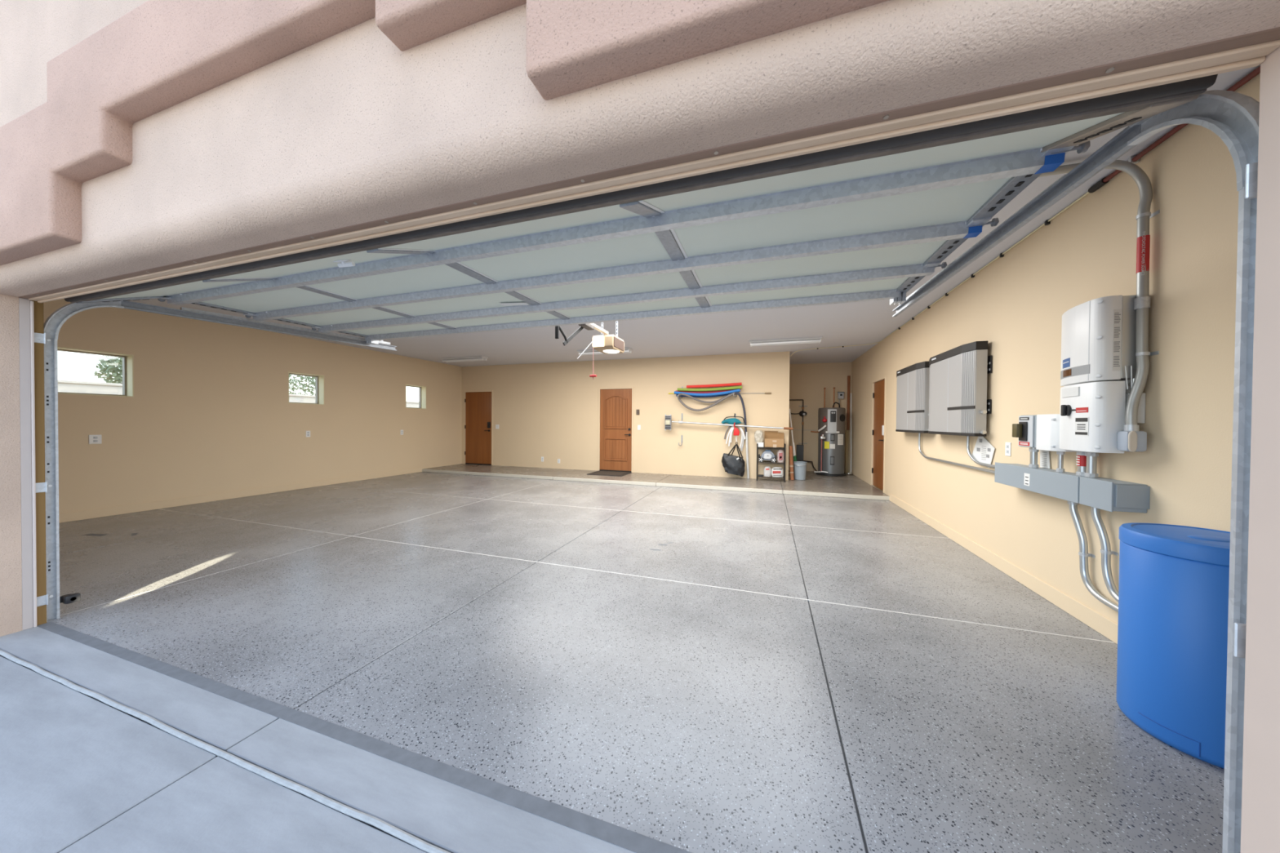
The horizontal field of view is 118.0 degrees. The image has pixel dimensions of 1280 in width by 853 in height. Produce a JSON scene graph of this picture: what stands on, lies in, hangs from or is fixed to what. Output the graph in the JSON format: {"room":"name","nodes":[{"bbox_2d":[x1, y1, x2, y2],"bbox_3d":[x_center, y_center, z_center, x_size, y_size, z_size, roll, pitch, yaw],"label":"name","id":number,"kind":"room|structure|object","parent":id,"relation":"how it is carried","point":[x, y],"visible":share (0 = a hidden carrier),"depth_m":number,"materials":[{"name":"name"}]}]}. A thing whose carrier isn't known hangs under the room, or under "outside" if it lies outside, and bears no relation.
{"room":"residential garage","nodes":[
{"label":"residential garage","id":0,"kind":"room"},
{"bbox_2d":[43,298,462,513],"bbox_3d":[-6.097,-0.443,8.241,0.220,3.600,10.082,1,1,18],"label":"wall","id":1,"kind":"structure","parent":0,"point":[209,411],"depth_m":6.24,"materials":[{"name":"paint"}]},
{"bbox_2d":[57,346,133,396],"bbox_3d":[-7.149,-0.693,5.026,0.211,0.580,0.610,1,1,18],"label":"window","id":2,"kind":"structure","parent":1,"relation":"in","point":[127,359],"depth_m":5.27,"materials":[{"name":"beige"}]},
{"bbox_2d":[88,435,102,444],"bbox_3d":[-7.057,0.166,4.982,0.010,0.118,0.100,1,1,18],"label":"wall outlet","id":3,"kind":"object","parent":1,"relation":"attached to","point":[93,439],"visible":1,"depth_m":4.98,"materials":[{"name":"white plastic"}]},
{"bbox_2d":[58,466,422,523],"bbox_3d":[-6.505,1.114,6.688,0.012,0.115,6.370,1,1,18],"label":"baseboard","id":4,"kind":"structure","parent":1,"relation":"attached to","point":[117,510],"depth_m":6.01,"materials":[{"name":"paint"}]},
{"bbox_2d":[288,371,324,404],"bbox_3d":[-6.397,-0.713,7.305,0.211,0.580,0.601,1,1,18],"label":"window","id":5,"kind":"structure","parent":1,"relation":"in","point":[319,379],"depth_m":7.56,"materials":[{"name":"beige"}]},
{"bbox_2d":[306,431,310,436],"bbox_3d":[-6.295,0.141,7.294,0.010,0.118,0.074,1,1,18],"label":"wall outlet","id":6,"kind":"object","parent":1,"relation":"attached to","point":[308,433],"visible":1,"depth_m":7.29,"materials":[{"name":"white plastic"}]},
{"bbox_2d":[405,384,426,408],"bbox_3d":[-5.650,-0.733,9.571,0.211,0.580,0.591,1,1,18],"label":"window","id":7,"kind":"structure","parent":1,"relation":"in","point":[422,389],"depth_m":9.83,"materials":[{"name":"beige"}]},
{"bbox_2d":[0,626,635,852],"bbox_3d":[-2.030,1.471,-6.109,24.000,0.258,15.100,1,1,18],"label":"driveway","id":8,"kind":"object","parent":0,"point":[101,752],"visible":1,"depth_m":1.37,"materials":[{"name":"grey concrete"}]},
{"bbox_2d":[461,351,790,479],"bbox_3d":[-0.913,-0.421,9.694,8.717,3.600,0.200,1,1,18],"label":"wall","id":9,"kind":"structure","parent":0,"point":[549,411],"depth_m":9.24,"materials":[{"name":"paint"}]},
{"bbox_2d":[463,390,493,465],"bbox_3d":[-4.526,0.030,10.803,0.981,2.080,0.164,1,1,18],"label":"door","id":10,"kind":"structure","parent":9,"relation":"in","point":[478,404],"depth_m":10.78,"materials":[{"name":"paint"}]},
{"bbox_2d":[597,386,633,472],"bbox_3d":[-0.595,0.074,9.512,0.930,2.080,0.156,1,1,18],"label":"door","id":11,"kind":"structure","parent":9,"relation":"in","point":[615,404],"depth_m":9.49,"materials":[{"name":"paint"}]},
{"bbox_3d":[2.087,-0.181,8.528,0.070,0.209,0.142,1,1,18],"label":"wall hook","id":12,"kind":"object","parent":9,"relation":"attached to","visible":0},
{"bbox_2d":[721,413,744,424],"bbox_3d":[2.054,-0.159,8.463,0.529,0.259,0.080,1,1,18],"label":"hanger","id":13,"kind":"object","parent":12,"relation":"hanging from","point":[731,420],"visible":1,"depth_m":8.46,"materials":[{"name":"teal plastic"}]},
{"bbox_2d":[724,426,746,451],"bbox_3d":[2.095,0.245,8.492,0.471,0.588,0.076,1,1,18],"label":"bundle","id":14,"kind":"object","parent":13,"relation":"hanging from","point":[743,437],"visible":0.96,"depth_m":8.49,"materials":[{"name":"grey fabric"}]},
{"bbox_3d":[0.927,-0.783,8.836,0.070,0.289,0.274,1,1,18],"label":"wall hook","id":15,"kind":"object","parent":9,"relation":"attached to","visible":0},
{"bbox_2d":[675,391,738,397],"bbox_3d":[1.515,-0.721,8.723,1.405,0.122,0.052,1,1,18],"label":"noodle","id":16,"kind":"object","parent":15,"relation":"on","point":[737,392],"visible":0.4,"depth_m":8.71,"materials":[{"name":"blue plastic"}]},
{"bbox_2d":[676,388,740,393],"bbox_3d":[1.525,-0.801,8.720,1.464,0.113,0.062,1,1,18],"label":"noodle","id":17,"kind":"object","parent":16,"relation":"on","point":[717,391],"visible":0.5,"depth_m":8.71,"materials":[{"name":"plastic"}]},
{"bbox_2d":[677,391,749,478],"bbox_3d":[1.617,0.190,8.575,1.616,1.895,0.206,1,1,15],"label":"hose","id":18,"kind":"object","parent":15,"relation":"hanging from","point":[717,402],"visible":0.97,"depth_m":8.45,"materials":[{"name":"grey"}]},
{"bbox_2d":[674,388,740,395],"bbox_3d":[1.489,-0.757,8.627,1.479,0.148,0.072,1,1,18],"label":"noodle","id":19,"kind":"object","parent":18,"relation":"on","point":[739,389],"visible":0.97,"depth_m":8.57,"materials":[{"name":"blue plastic"}]},
{"bbox_2d":[677,386,742,391],"bbox_3d":[1.549,-0.845,8.632,1.443,0.102,0.062,1,1,18],"label":"noodle","id":20,"kind":"object","parent":19,"relation":"on","point":[734,387],"visible":1,"depth_m":8.59,"materials":[{"name":"green plastic"}]},
{"bbox_2d":[686,382,742,387],"bbox_3d":[1.648,-0.921,8.609,1.222,0.098,0.062,1,1,18],"label":"noodle","id":21,"kind":"object","parent":20,"relation":"on","point":[731,384],"visible":1,"depth_m":8.58,"materials":[{"name":"red plastic"}]},
{"bbox_3d":[2.095,-0.740,8.451,0.070,0.209,0.274,1,1,18],"label":"wall hook","id":22,"kind":"object","parent":9,"relation":"attached to","visible":0},
{"bbox_2d":[668,392,771,394],"bbox_3d":[1.758,-0.746,8.685,2.285,0.061,0.032,1,1,18],"label":"rod","id":23,"kind":"object","parent":22,"relation":"on","point":[668,393],"visible":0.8,"depth_m":8.44,"materials":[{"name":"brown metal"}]},
{"bbox_3d":[0.943,-0.189,8.905,0.070,0.239,0.142,1,1,18],"label":"wall hook","id":24,"kind":"object","parent":9,"relation":"attached to","visible":0},
{"bbox_2d":[664,414,792,430],"bbox_3d":[1.892,-0.081,8.492,2.766,0.376,0.085,1,1,18],"label":"pole","id":25,"kind":"object","parent":24,"relation":"hanging from","point":[668,421],"visible":1,"depth_m":8.62,"materials":[{"name":"silver metal"}]},
{"bbox_2d":[733,422,739,435],"bbox_3d":[2.101,0.054,8.366,0.132,0.285,0.054,1,1,18],"label":"scoop","id":26,"kind":"object","parent":25,"relation":"hanging from","point":[736,433],"visible":1,"depth_m":8.34,"materials":[{"name":"red plastic"}]},
{"bbox_2d":[733,427,739,435],"bbox_3d":[2.100,0.109,8.364,0.131,0.176,0.050,1,1,18],"label":"cup","id":27,"kind":"object","parent":26,"relation":"on","point":[736,433],"depth_m":8.34,"materials":[{"name":"red plastic"}]},
{"bbox_2d":[36,471,1224,852],"bbox_3d":[-1.642,1.350,5.078,10.661,0.251,6.426,1,1,18],"label":"floor","id":28,"kind":"structure","parent":0,"point":[637,668],"depth_m":2.11,"materials":[{"name":"grey concrete"}]},
{"bbox_2d":[422,463,889,500],"bbox_3d":[-0.130,1.250,9.663,10.261,0.270,3.272,1,1,18],"label":"step","id":29,"kind":"structure","parent":28,"relation":"on","point":[850,486],"depth_m":8.14,"materials":[{"name":"grey"}]},
{"bbox_2d":[587,471,631,476],"bbox_3d":[-0.717,1.109,9.107,0.860,0.016,0.690,1,1,18],"label":"door mat","id":30,"kind":"object","parent":29,"relation":"on","point":[597,473],"visible":1,"depth_m":8.99,"materials":[{"name":"grey fabric"}]},
{"bbox_2d":[756,443,786,482],"bbox_3d":[2.791,0.758,8.200,0.582,0.792,0.280,1,1,18],"label":"wire shelf rack","id":31,"kind":"object","parent":29,"relation":"on","point":[763,447],"visible":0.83,"depth_m":8.13,"materials":[{"name":"black metal"}]},
{"bbox_2d":[756,442,764,447],"bbox_3d":[2.576,0.388,8.236,0.139,0.097,0.154,1,1,18],"label":"box","id":32,"kind":"object","parent":31,"relation":"on","point":[759,444],"visible":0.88,"depth_m":8.16,"materials":[{"name":"white cardboard"}]},
{"bbox_2d":[754,430,763,442],"bbox_3d":[2.554,0.210,8.261,0.192,0.255,0.143,1,1,18],"label":"plastic bag","id":33,"kind":"object","parent":32,"relation":"on","point":[758,434],"visible":1,"depth_m":8.20,"materials":[{"name":"beige plastic"}]},
{"bbox_2d":[758,449,776,462],"bbox_3d":[2.721,0.629,8.212,0.370,0.255,0.229,1,1,18],"label":"robot","id":34,"kind":"object","parent":31,"relation":"on","point":[767,455],"visible":1,"depth_m":8.12,"materials":[{"name":"grey plastic"}]},
{"bbox_2d":[764,466,771,476],"bbox_3d":[2.720,0.958,8.208,0.153,0.210,0.129,1,1,18],"label":"jug","id":35,"kind":"object","parent":31,"relation":"on","point":[767,470],"visible":1,"depth_m":8.16,"materials":[{"name":"white plastic"}]},
{"bbox_2d":[764,431,784,448],"bbox_3d":[2.854,0.270,8.180,0.395,0.340,0.231,1,1,18],"label":"cardboard box","id":36,"kind":"object","parent":31,"relation":"on","point":[771,438],"visible":1,"depth_m":8.13,"materials":[{"name":"brown cardboard"}]},
{"bbox_2d":[771,466,783,477],"bbox_3d":[2.911,0.963,8.145,0.248,0.205,0.139,1,1,18],"label":"container","id":37,"kind":"object","parent":31,"relation":"on","point":[778,472],"visible":1,"depth_m":8.09,"materials":[{"name":"white plastic"}]},
{"bbox_2d":[777,449,784,462],"bbox_3d":[2.970,0.624,8.122,0.143,0.265,0.138,1,1,18],"label":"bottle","id":38,"kind":"object","parent":31,"relation":"on","point":[780,454],"visible":0.99,"depth_m":8.07,"materials":[{"name":"white plastic"}]},
{"bbox_2d":[778,453,782,460],"bbox_3d":[2.951,0.628,8.065,0.070,0.157,0.018,1,1,18],"label":"print","id":39,"kind":"object","parent":38,"relation":"attached to","point":[780,455],"depth_m":8.06,"materials":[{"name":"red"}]},
{"bbox_2d":[788,445,794,479],"bbox_3d":[3.279,0.790,8.327,0.077,0.737,0.165,0,1,-5],"label":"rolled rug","id":40,"kind":"object","parent":29,"relation":"on","point":[790,447],"visible":1,"depth_m":8.30,"materials":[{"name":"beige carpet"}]},
{"bbox_2d":[789,408,796,475],"bbox_3d":[3.445,0.378,8.629,0.206,1.552,0.100,1,1,18],"label":"push broom","id":41,"kind":"object","parent":29,"relation":"on","point":[793,446],"visible":0.52,"depth_m":8.63,"materials":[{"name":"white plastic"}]},
{"bbox_2d":[795,444,804,461],"bbox_3d":[3.712,0.788,8.934,0.155,0.730,0.069,1,1,18],"label":"board","id":42,"kind":"object","parent":29,"relation":"on","point":[799,450],"visible":0.52,"depth_m":8.91,"materials":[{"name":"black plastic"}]},
{"bbox_2d":[793,461,807,479],"bbox_3d":[3.490,0.965,8.377,0.284,0.385,0.299,1,1,18],"label":"plastic bucket","id":43,"kind":"object","parent":29,"relation":"on","point":[799,467],"visible":0.97,"depth_m":8.29,"materials":[{"name":"grey plastic"}]},
{"bbox_2d":[810,386,846,476],"bbox_3d":[4.566,0.097,9.205,0.739,2.117,0.669,0,1,-38],"label":"water heater","id":44,"kind":"object","parent":29,"relation":"on","point":[831,420],"visible":1,"depth_m":8.99,"materials":[{"name":"grey metal"}]},
{"bbox_2d":[840,413,844,421],"bbox_3d":[4.716,-0.200,8.951,0.170,0.170,0.010,0,1,-24],"label":"vent grille","id":45,"kind":"object","parent":44,"relation":"attached to","point":[842,415],"depth_m":8.95,"materials":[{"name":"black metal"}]},
{"bbox_2d":[844,430,848,473],"bbox_3d":[5.143,0.626,9.562,0.065,1.060,0.048,1,1,18],"label":"timber post","id":46,"kind":"object","parent":29,"relation":"on","point":[846,431],"visible":0.98,"depth_m":9.54,"materials":[{"name":"brown wood"}]},
{"bbox_2d":[848,393,852,474],"bbox_3d":[5.104,0.161,9.300,0.080,1.967,0.536,1,1,32],"label":"drain pipe","id":47,"kind":"object","parent":29,"relation":"on","point":[851,473],"visible":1,"depth_m":9.44,"materials":[{"name":"white plastic"}]},
{"bbox_2d":[1116,522,1230,768],"bbox_3d":[2.348,0.870,1.603,0.450,0.850,0.450,1,1,18],"label":"tank","id":48,"kind":"object","parent":28,"relation":"on","point":[1174,580],"visible":0.77,"depth_m":1.54,"materials":[{"name":"blue plastic"}]},
{"bbox_2d":[0,0,1279,636],"bbox_3d":[-2.680,-0.796,1.886,10.681,4.500,0.323,1,1,18],"label":"wall","id":49,"kind":"structure","parent":0,"point":[135,135],"depth_m":1.18,"materials":[{"name":"paint"}]},
{"bbox_2d":[18,297,33,630],"bbox_3d":[-3.752,0.232,2.348,0.020,2.018,0.038,1,1,18],"label":"trim","id":50,"kind":"structure","parent":49,"relation":"attached to","point":[24,304],"depth_m":2.34,"materials":[{"name":"paint"}]},
{"bbox_2d":[30,301,36,626],"bbox_3d":[-3.742,0.236,2.370,0.026,2.010,0.011,1,1,18],"label":"trim","id":51,"kind":"structure","parent":49,"relation":"attached to","point":[32,317],"depth_m":2.37,"materials":[{"name":"beige paint"}]},
{"bbox_2d":[31,300,46,625],"bbox_3d":[-3.747,0.210,2.398,0.018,2.060,0.038,1,1,18],"label":"trim","id":52,"kind":"structure","parent":49,"relation":"attached to","point":[37,307],"depth_m":2.40,"materials":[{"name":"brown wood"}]},
{"bbox_2d":[34,300,396,622],"bbox_3d":[-3.389,-0.187,3.563,0.099,2.834,2.476,1,1,18],"label":"door track","id":53,"kind":"object","parent":49,"relation":"attached to","point":[54,322],"visible":0.91,"depth_m":2.47,"materials":[{"name":"metal"}]},
{"bbox_2d":[59,592,80,604],"bbox_3d":[-3.759,1.129,2.530,0.100,0.050,0.068,1,1,18],"label":"sensor","id":54,"kind":"object","parent":53,"relation":"attached to","point":[68,598],"visible":1,"depth_m":2.51,"materials":[{"name":"black plastic"}]},
{"bbox_2d":[64,74,1217,346],"bbox_3d":[-0.811,-0.947,2.922,5.340,0.311,2.660,1,1,18],"label":"garage door","id":55,"kind":"structure","parent":53,"relation":"attached to","point":[868,221],"depth_m":1.96,"materials":[{"name":"white paint"}]},
{"bbox_2d":[18,26,1279,302],"bbox_3d":[-1.251,-0.759,1.548,5.186,0.045,0.046,1,1,18],"label":"trim","id":56,"kind":"structure","parent":49,"relation":"attached to","point":[1249,56],"depth_m":0.99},
{"bbox_2d":[892,89,1259,852],"bbox_3d":[1.642,-0.131,1.919,0.090,2.834,2.450,1,1,18],"label":"door track","id":57,"kind":"object","parent":49,"relation":"attached to","point":[1233,116],"visible":0.38,"depth_m":0.82,"materials":[{"name":"metal"}]},
{"bbox_2d":[1240,46,1279,852],"bbox_3d":[1.203,0.272,0.714,0.020,2.050,0.105,1,1,18],"label":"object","id":58,"kind":"structure","parent":49,"relation":"attached to","point":[1260,792],"depth_m":0.74,"materials":[{"name":"paint"}]},
{"bbox_2d":[127,64,1260,366],"bbox_3d":[-1.097,-1.797,6.654,10.681,0.350,9.942,1,1,18],"label":"ceiling","id":59,"kind":"structure","parent":0,"point":[862,322],"depth_m":6.42,"materials":[{"name":"white paint"}]},
{"bbox_2d":[440,355,488,362],"bbox_3d":[-4.274,-1.632,9.355,1.250,0.088,0.200,1,1,18],"label":"ceiling light","id":60,"kind":"object","parent":59,"relation":"attached to","point":[473,357],"visible":1,"depth_m":9.28,"materials":[{"name":"white plastic"}]},
{"bbox_2d":[577,349,611,355],"bbox_3d":[-1.037,-1.593,8.039,0.704,0.088,0.571,1,1,18],"label":"ceiling light","id":61,"kind":"object","parent":59,"relation":"attached to","point":[588,352],"depth_m":8.24,"materials":[{"name":"white plastic"}]},
{"bbox_2d":[577,321,624,379],"bbox_3d":[-0.943,-1.065,3.387,0.453,1.037,3.580,1,1,18],"label":"garage door opener","id":62,"kind":"object","parent":59,"relation":"hanging from","point":[606,344],"visible":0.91,"depth_m":4.68,"materials":[{"name":"beige plastic"}]},
{"bbox_2d":[622,347,632,353],"bbox_3d":[-0.265,-1.585,7.817,0.332,0.088,0.535,1,1,18],"label":"ceiling light","id":63,"kind":"object","parent":59,"relation":"attached to","point":[626,349],"depth_m":7.97,"materials":[{"name":"white plastic"}]},
{"bbox_2d":[749,336,822,346],"bbox_3d":[2.659,-1.554,7.070,1.250,0.088,0.200,1,1,18],"label":"ceiling light","id":64,"kind":"object","parent":59,"relation":"attached to","point":[817,339],"visible":1,"depth_m":7.01,"materials":[{"name":"white plastic"}]},
{"bbox_2d":[790,191,1088,356],"bbox_3d":[3.723,-1.522,5.348,1.292,0.099,5.825,0,1,3],"label":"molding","id":65,"kind":"structure","parent":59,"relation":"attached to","point":[1047,222],"depth_m":3.57,"materials":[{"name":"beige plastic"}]},
{"bbox_2d":[788,362,851,472],"bbox_3d":[4.495,-0.383,9.952,1.694,3.600,0.200,1,1,18],"label":"wall","id":66,"kind":"structure","parent":0,"point":[807,382],"depth_m":9.87,"materials":[{"name":"paint"}]},
{"bbox_2d":[789,399,817,471],"bbox_3d":[4.152,0.219,9.850,0.802,1.832,0.245,1,1,41],"label":"pipes","id":67,"kind":"object","parent":66,"relation":"attached to","point":[802,413],"visible":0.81,"depth_m":9.87,"materials":[{"name":"brown metal"}]},
{"bbox_2d":[837,391,844,407],"bbox_3d":[5.013,-0.665,9.589,0.145,0.419,0.160,1,1,18],"label":"box","id":68,"kind":"object","parent":66,"relation":"attached to","point":[840,394],"visible":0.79,"depth_m":9.58,"materials":[{"name":"grey"}]},
{"bbox_2d":[846,375,849,430],"bbox_3d":[5.195,-0.589,9.583,0.055,1.350,0.040,1,1,18],"label":"board","id":69,"kind":"object","parent":66,"relation":"attached to","point":[848,376],"visible":1,"depth_m":9.57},
{"bbox_2d":[851,73,1260,624],"bbox_3d":[3.847,-0.332,4.963,0.200,3.600,10.082,1,1,18],"label":"wall","id":70,"kind":"structure","parent":0,"point":[1017,303],"depth_m":2.50,"materials":[{"name":"paint"}]},
{"bbox_2d":[870,376,885,493],"bbox_3d":[4.506,0.140,7.250,0.130,2.075,0.900,1,1,18],"label":"door","id":71,"kind":"structure","parent":70,"relation":"in","point":[878,386],"depth_m":7.30,"materials":[{"name":"paint"}]},
{"bbox_2d":[895,360,929,433],"bbox_3d":[3.763,-0.371,5.313,0.168,0.900,1.154,1,1,18],"label":"battery","id":72,"kind":"object","parent":70,"relation":"attached to","point":[913,380],"visible":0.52,"depth_m":5.06,"materials":[{"name":"grey metal"}]},
{"bbox_2d":[928,340,991,436],"bbox_3d":[3.374,-0.361,4.136,0.168,0.900,1.154,1,1,18],"label":"battery","id":73,"kind":"object","parent":70,"relation":"attached to","point":[959,405],"visible":1,"depth_m":3.83,"materials":[{"name":"grey metal"}]},
{"bbox_2d":[972,436,995,467],"bbox_3d":[3.314,0.226,3.721,0.006,0.325,0.420,1,1,18],"label":"instruction sheet","id":74,"kind":"object","parent":70,"relation":"attached to","point":[983,452],"visible":0.98,"depth_m":3.70,"materials":[{"name":"white paper"}]},
{"bbox_2d":[976,439,991,460],"bbox_3d":[3.306,0.220,3.700,0.002,0.198,0.245,1,1,18],"label":"print","id":75,"kind":"object","parent":74,"relation":"attached to","point":[983,446],"depth_m":3.70,"materials":[{"name":"grey paper"}]},
{"bbox_2d":[889,493,1117,644],"bbox_3d":[3.229,1.222,3.479,0.012,0.118,6.370,1,1,18],"label":"baseboard","id":76,"kind":"structure","parent":70,"relation":"attached to","point":[1092,619],"depth_m":3.04,"materials":[{"name":"paint"}]},
{"bbox_2d":[1004,442,1011,456],"bbox_3d":[3.195,0.197,3.339,0.010,0.118,0.074,1,1,18],"label":"wall outlet","id":77,"kind":"object","parent":70,"relation":"attached to","point":[1008,445],"visible":1,"depth_m":3.33,"materials":[{"name":"white plastic"}]},
{"bbox_2d":[1012,414,1036,448],"bbox_3d":[2.957,0.036,2.887,0.180,0.242,0.205,1,1,18],"label":"box","id":78,"kind":"object","parent":70,"relation":"attached to","point":[1025,430],"visible":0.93,"depth_m":2.90,"materials":[{"name":"white plastic"}]},
{"bbox_2d":[1040,449,1050,468],"bbox_3d":[3.039,0.236,2.885,0.006,0.150,0.110,1,1,18],"label":"label","id":79,"kind":"object","parent":70,"relation":"attached to","point":[1044,455],"visible":0.96,"depth_m":2.88,"materials":[{"name":"white paper"}]},
{"bbox_2d":[1035,413,1077,452],"bbox_3d":[2.908,0.042,2.672,0.139,0.254,0.225,1,1,18],"label":"junction box","id":80,"kind":"object","parent":70,"relation":"attached to","point":[1047,437],"visible":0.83,"depth_m":2.67,"materials":[{"name":"white plastic"}]},
{"bbox_2d":[994,462,1150,513],"bbox_3d":[2.902,0.393,2.687,0.152,0.168,1.179,1,1,18],"label":"wireway","id":81,"kind":"object","parent":70,"relation":"attached to","point":[1109,495],"visible":1,"depth_m":2.39,"materials":[{"name":"grey metal"}]},
{"bbox_2d":[918,432,995,473],"bbox_3d":[3.458,0.253,4.223,0.027,0.338,2.092,1,1,18],"label":"conduit","id":82,"kind":"object","parent":81,"relation":"attached to","point":[919,433],"visible":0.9,"depth_m":4.29,"materials":[{"name":"grey metal"}]},
{"bbox_2d":[966,435,995,467],"bbox_3d":[3.252,0.232,3.596,0.027,0.287,0.772,1,1,18],"label":"conduit","id":83,"kind":"object","parent":81,"relation":"attached to","point":[968,450],"visible":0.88,"depth_m":3.86,"materials":[{"name":"grey metal"}]},
{"bbox_2d":[1028,447,1039,467],"bbox_3d":[2.985,0.231,2.914,0.052,0.172,0.052,1,1,41],"label":"conduit nipple","id":84,"kind":"object","parent":81,"relation":"attached to","point":[1033,452],"visible":0.72,"depth_m":2.90,"materials":[{"name":"grey metal"}]},
{"bbox_2d":[1056,451,1065,472],"bbox_3d":[2.897,0.233,2.648,0.039,0.172,0.039,0,1,-4],"label":"conduit nipple","id":85,"kind":"object","parent":81,"relation":"attached to","point":[1060,468],"visible":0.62,"depth_m":2.64,"materials":[{"name":"grey metal"}]},
{"bbox_2d":[1075,451,1086,476],"bbox_3d":[2.836,0.230,2.463,0.055,0.182,0.054,1,1,41],"label":"conduit nipple","id":86,"kind":"object","parent":81,"relation":"on","point":[1082,459],"visible":0.66,"depth_m":2.45,"materials":[{"name":"grey"}]},
{"bbox_2d":[1084,452,1098,478],"bbox_3d":[2.814,0.231,2.396,0.054,0.182,0.054,1,1,41],"label":"conduit nipple","id":87,"kind":"object","parent":81,"relation":"on","point":[1091,457],"visible":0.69,"depth_m":2.38,"materials":[{"name":"grey metal"}]},
{"bbox_2d":[1067,501,1118,612],"bbox_3d":[2.824,0.786,2.296,0.074,0.608,0.605,1,1,15],"label":"conduit","id":88,"kind":"object","parent":70,"relation":"attached to","point":[1083,553],"visible":0.7,"depth_m":2.48,"materials":[{"name":"grey metal"}]},
{"bbox_2d":[1038,160,1159,431],"bbox_3d":[2.132,-0.753,2.369,1.451,1.557,0.099,1,1,22],"label":"conduit","id":89,"kind":"object","parent":70,"relation":"attached to","point":[1142,301],"visible":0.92,"depth_m":2.11,"materials":[{"name":"grey metal"}]},
{"bbox_2d":[1059,294,1145,453],"bbox_3d":[2.764,-0.295,2.361,0.224,0.890,0.449,1,1,18],"label":"inverter","id":90,"kind":"object","parent":70,"relation":"attached to","point":[1098,370],"visible":0.98,"depth_m":2.21,"materials":[{"name":"white metal"}]},
{"bbox_2d":[1060,404,1075,416],"bbox_3d":[2.679,-0.102,2.407,0.038,0.072,0.111,1,1,18],"label":"switch","id":91,"kind":"object","parent":90,"relation":"attached to","point":[1066,410],"depth_m":2.41,"materials":[{"name":"black plastic"}]},
{"bbox_2d":[1075,417,1087,435],"bbox_3d":[2.647,-0.001,2.305,0.005,0.101,0.095,1,1,19],"label":"print","id":92,"kind":"object","parent":90,"relation":"attached to","point":[1081,424],"depth_m":2.30,"materials":[{"name":"grey paper"}]},
{"bbox_2d":[1113,312,1120,366],"bbox_3d":[2.684,-0.489,2.163,0.027,0.302,0.001,1,1,18],"label":"label","id":93,"kind":"object","parent":90,"relation":"attached to","point":[1117,316],"depth_m":2.16,"materials":[{"name":"grey paper"}]},
{"bbox_2d":[1116,431,1146,452],"bbox_3d":[2.709,0.081,2.115,0.087,0.114,0.083,1,1,18],"label":"junction box","id":94,"kind":"object","parent":90,"relation":"attached to","point":[1126,441],"visible":1,"depth_m":2.09,"materials":[{"name":"grey metal"}]},
{"bbox_2d":[1090,506,1118,602],"bbox_3d":[2.792,0.767,2.196,0.070,0.568,0.434,1,1,14],"label":"conduit","id":95,"kind":"object","parent":70,"relation":"attached to","point":[1106,552],"visible":0.66,"depth_m":2.32,"materials":[{"name":"grey metal"}]},
{"bbox_2d":[1088,66,1260,192],"bbox_3d":[2.580,-1.515,1.468,0.043,0.041,2.149,1,1,18],"label":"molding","id":96,"kind":"structure","parent":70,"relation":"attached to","point":[1135,159],"depth_m":2.05,"materials":[{"name":"red"}]},
{"bbox_3d":[-0.011,1.525,0.017,140.000,0.340,140.000,1,1,18],"label":"ground","id":97,"kind":"structure","parent":0,"visible":0},
{"bbox_2d":[92,355,122,383],"bbox_3d":[-14.723,-0.710,11.544,2.001,3.675,1.949,1,1,18],"label":"tree","id":98,"kind":"object","parent":97,"relation":"on","point":[113,367],"visible":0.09,"depth_m":10.81,"materials":[{"name":"green plant"}]},
{"bbox_2d":[57,379,418,408],"bbox_3d":[-12.150,0.056,11.378,0.280,2.240,26.000,1,1,18],"label":"wall","id":99,"kind":"structure","parent":97,"relation":"on","point":[64,386],"depth_m":9.12,"materials":[{"name":"white paint"}]},
{"bbox_2d":[288,374,315,395],"bbox_3d":[-13.496,-1.175,16.540,3.840,4.510,3.836,1,1,18],"label":"tree","id":100,"kind":"object","parent":97,"relation":"on","point":[309,380],"visible":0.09,"depth_m":15.80,"materials":[{"name":"green plant"}]},
{"bbox_3d":[2.111,0.294,8.396,0.054,0.219,0.038,1,1,18],"label":"strap","id":101,"kind":"object","parent":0,"visible":0},
{"bbox_2d":[721,444,745,476],"bbox_3d":[2.047,0.734,8.450,0.502,0.715,0.195,1,1,18],"label":"tote bag","id":102,"kind":"object","parent":101,"relation":"hanging from","point":[732,464],"visible":1,"depth_m":8.39,"materials":[{"name":"black fabric"}]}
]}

